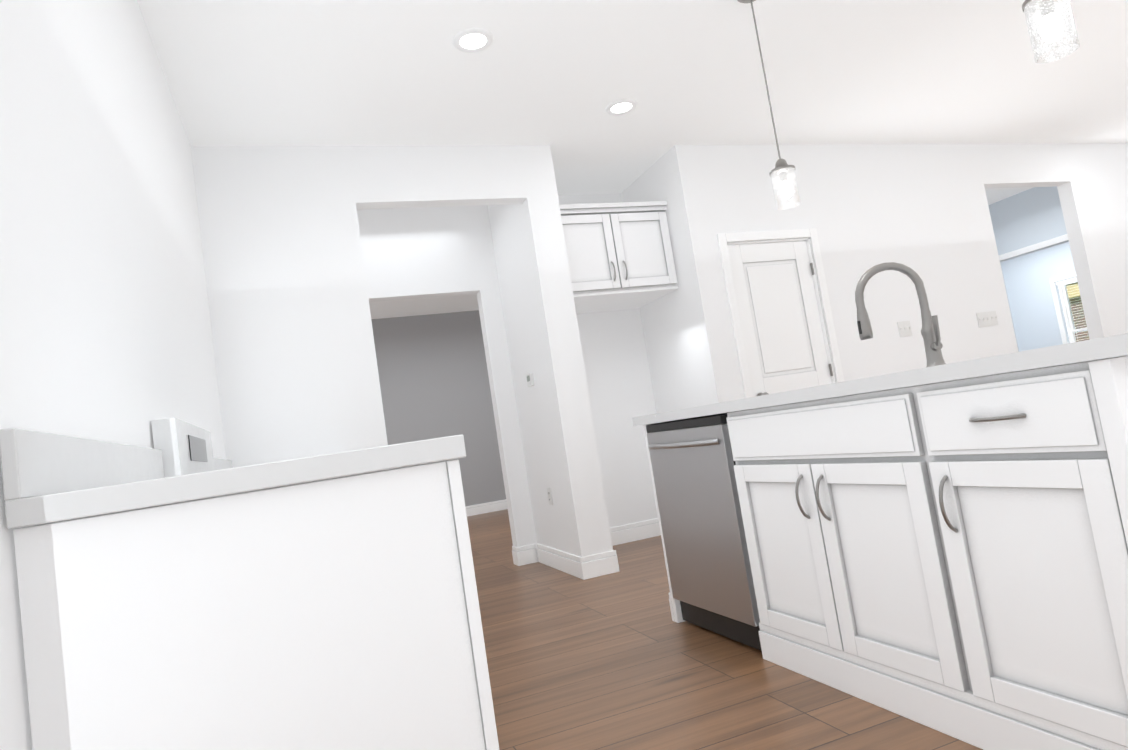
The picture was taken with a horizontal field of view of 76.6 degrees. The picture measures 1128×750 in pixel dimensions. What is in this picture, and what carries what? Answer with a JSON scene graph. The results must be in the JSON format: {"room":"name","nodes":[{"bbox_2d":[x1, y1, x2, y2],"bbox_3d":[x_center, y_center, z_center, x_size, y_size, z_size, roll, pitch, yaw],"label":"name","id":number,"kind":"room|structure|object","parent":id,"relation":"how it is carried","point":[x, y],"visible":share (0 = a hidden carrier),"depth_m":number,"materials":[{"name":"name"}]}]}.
{"room":"kitchen","nodes":[
{"label":"kitchen","id":0,"kind":"room"},
{"bbox_2d":[0,0,1127,749],"bbox_3d":[2.892,-0.444,5.956,10.660,2.740,10.090,-7,-5,-20],"label":"wall","id":1,"kind":"structure","parent":0,"point":[154,264],"depth_m":4.47,"materials":[{"name":"white paint"}]},
{"bbox_2d":[526,373,534,386],"bbox_3d":[-0.231,0.034,4.860,0.024,0.085,0.090,-7,-5,-20],"label":"thermostat","id":2,"kind":"object","parent":1,"relation":"attached to","point":[530,379],"visible":1,"depth_m":4.83,"materials":[{"name":"white plastic"}]},
{"bbox_2d":[547,487,552,504],"bbox_3d":[-0.096,0.810,4.775,0.008,0.116,0.072,-7,-5,-20],"label":"electrical outlet","id":3,"kind":"object","parent":1,"relation":"attached to","point":[549,493],"visible":1,"depth_m":4.76,"materials":[{"name":"white plastic"}]},
{"bbox_2d":[466,499,660,579],"bbox_3d":[3.089,0.841,5.851,10.420,0.132,9.850,-7,-5,-20],"label":"baseboard","id":4,"kind":"structure","parent":1,"relation":"attached to","point":[593,566],"depth_m":5.13,"materials":[{"name":"white wood"}]},
{"bbox_2d":[560,201,677,313],"bbox_3d":[0.249,-0.840,5.251,0.912,0.635,0.710,-7,-5,-20],"label":"upper cabinet","id":5,"kind":"object","parent":1,"relation":"attached to","point":[620,255],"visible":0.81,"depth_m":4.98,"materials":[{"name":"white wood"}]},
{"bbox_2d":[717,228,843,397],"bbox_3d":[1.592,0.012,5.067,0.844,2.092,0.136,-7,-5,-20],"label":"door frame","id":6,"kind":"structure","parent":1,"relation":"attached to","point":[725,240],"depth_m":5.13,"materials":[{"name":"white wood"}]},
{"bbox_2d":[728,241,832,396],"bbox_3d":[1.617,0.041,5.025,0.701,2.008,0.110,-7,-5,-20],"label":"pantry door","id":7,"kind":"structure","parent":1,"relation":"in","point":[780,318],"depth_m":5.08,"materials":[{"name":"white wood"}]},
{"bbox_2d":[897,321,911,336],"bbox_3d":[2.583,-0.350,5.403,0.118,0.116,0.016,-7,-5,-20],"label":"light switch","id":8,"kind":"object","parent":1,"relation":"attached to","point":[904,328],"visible":0.98,"depth_m":5.40,"materials":[{"name":"white plastic"}]},
{"bbox_2d":[976,311,997,326],"bbox_3d":[3.369,-0.445,5.695,0.214,0.116,0.016,-7,-5,-20],"label":"light switch","id":9,"kind":"object","parent":1,"relation":"attached to","point":[989,318],"visible":1,"depth_m":5.69,"materials":[{"name":"white plastic"}]},
{"bbox_2d":[999,234,1075,343],"bbox_3d":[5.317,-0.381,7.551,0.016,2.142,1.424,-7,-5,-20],"label":"door frame","id":10,"kind":"structure","parent":1,"relation":"attached to","point":[1062,238],"depth_m":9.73,"materials":[{"name":"white wood"}]},
{"bbox_2d":[1055,277,1088,342],"bbox_3d":[7.183,-0.655,9.543,0.109,1.436,0.896,-7,-5,-20],"label":"bedroom window","id":11,"kind":"structure","parent":1,"relation":"in","point":[1072,330],"depth_m":9.92,"materials":[{"name":"white"}]},
{"bbox_2d":[137,0,1127,318],"bbox_3d":[2.676,-1.853,6.072,10.660,0.120,10.090,-7,-5,-20],"label":"ceiling","id":12,"kind":"structure","parent":0,"point":[557,76],"depth_m":3.88,"materials":[{"name":"white paint"}]},
{"bbox_2d":[452,28,492,52],"bbox_3d":[-0.419,-1.539,3.290,0.189,0.012,0.189,-11,-5,25],"label":"recessed light","id":13,"kind":"object","parent":12,"relation":"in","point":[471,40],"depth_m":3.28,"materials":[{"name":"white plastic"}]},
{"bbox_2d":[605,99,636,115],"bbox_3d":[0.338,-1.579,4.216,0.189,0.012,0.189,-11,-5,25],"label":"recessed light","id":14,"kind":"object","parent":12,"relation":"in","point":[622,106],"depth_m":4.20,"materials":[{"name":"white plastic"}]},
{"bbox_2d":[737,0,800,209],"bbox_3d":[0.918,-1.245,3.200,0.124,1.010,0.124,-7,-5,-20],"label":"pendant light","id":15,"kind":"object","parent":12,"relation":"hanging from","point":[782,170],"visible":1,"depth_m":3.15,"materials":[{"name":"glass"}]},
{"bbox_2d":[1022,0,1079,63],"bbox_3d":[1.307,-1.399,2.043,0.124,1.010,0.124,-7,-5,-20],"label":"pendant light","id":16,"kind":"object","parent":12,"relation":"hanging from","point":[1054,32],"visible":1,"depth_m":1.99,"materials":[{"name":"clear glass"}]},
{"bbox_2d":[467,509,982,749],"bbox_3d":[3.106,0.956,5.842,10.660,0.100,10.090,-7,-5,-20],"label":"floor","id":17,"kind":"structure","parent":0,"point":[620,660],"depth_m":2.51,"materials":[{"name":"brown wood"}]},
{"bbox_2d":[151,418,214,477],"bbox_3d":[-0.871,0.677,2.437,0.710,1.100,0.765,-7,-5,-20],"label":"range","id":18,"kind":"object","parent":17,"relation":"on","point":[185,447],"visible":0.06,"depth_m":2.08,"materials":[{"name":"white metal"}]},
{"bbox_2d":[0,428,498,749],"bbox_3d":[-0.890,0.725,2.451,0.674,1.014,2.949,-7,-5,-20],"label":"base cabinet","id":19,"kind":"object","parent":17,"relation":"on","point":[325,602],"depth_m":1.10,"materials":[{"name":"white wood"}]},
{"bbox_2d":[0,428,466,528],"bbox_3d":[-0.967,0.295,2.482,0.650,0.139,2.949,-7,-5,-20],"label":"countertop","id":20,"kind":"structure","parent":19,"relation":"on","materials":[{"name":"white stone"}]},
{"bbox_2d":[633,346,1127,749],"bbox_3d":[1.137,0.480,2.380,0.948,0.873,2.114,-7,-5,-20],"label":"kitchen island","id":21,"kind":"object","parent":17,"relation":"on","point":[938,543],"depth_m":1.77,"materials":[{"name":"white wood"}]},
{"bbox_2d":[632,333,1127,421],"bbox_3d":[1.137,0.039,2.434,0.994,0.078,2.150,-7,-5,-20],"label":"island countertop","id":22,"kind":"structure","parent":21,"relation":"on","point":[1116,342],"depth_m":1.69,"materials":[{"name":"white stone"}]},
{"bbox_2d":[855,262,944,365],"bbox_3d":[1.145,-0.199,2.425,0.243,0.388,0.181,-7,-5,-20],"label":"faucet","id":23,"kind":"object","parent":22,"relation":"on","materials":[{"name":"silver metal"}]},
{"label":"outside","id":24,"kind":"structure","parent":0,"visible":0},
{"bbox_3d":[23.490,-1.642,8.525,130.000,0.200,140.000,-7,-5,-20],"label":"ground","id":25,"kind":"structure","parent":24,"visible":0},
{"bbox_2d":[1066,282,1089,341],"bbox_3d":[30.596,-4.516,16.782,8.400,4.650,38.000,-7,-5,-20],"label":"neighbouring house","id":26,"kind":"structure","parent":25,"relation":"on","point":[1077,310],"depth_m":30.15,"materials":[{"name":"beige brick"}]}
]}

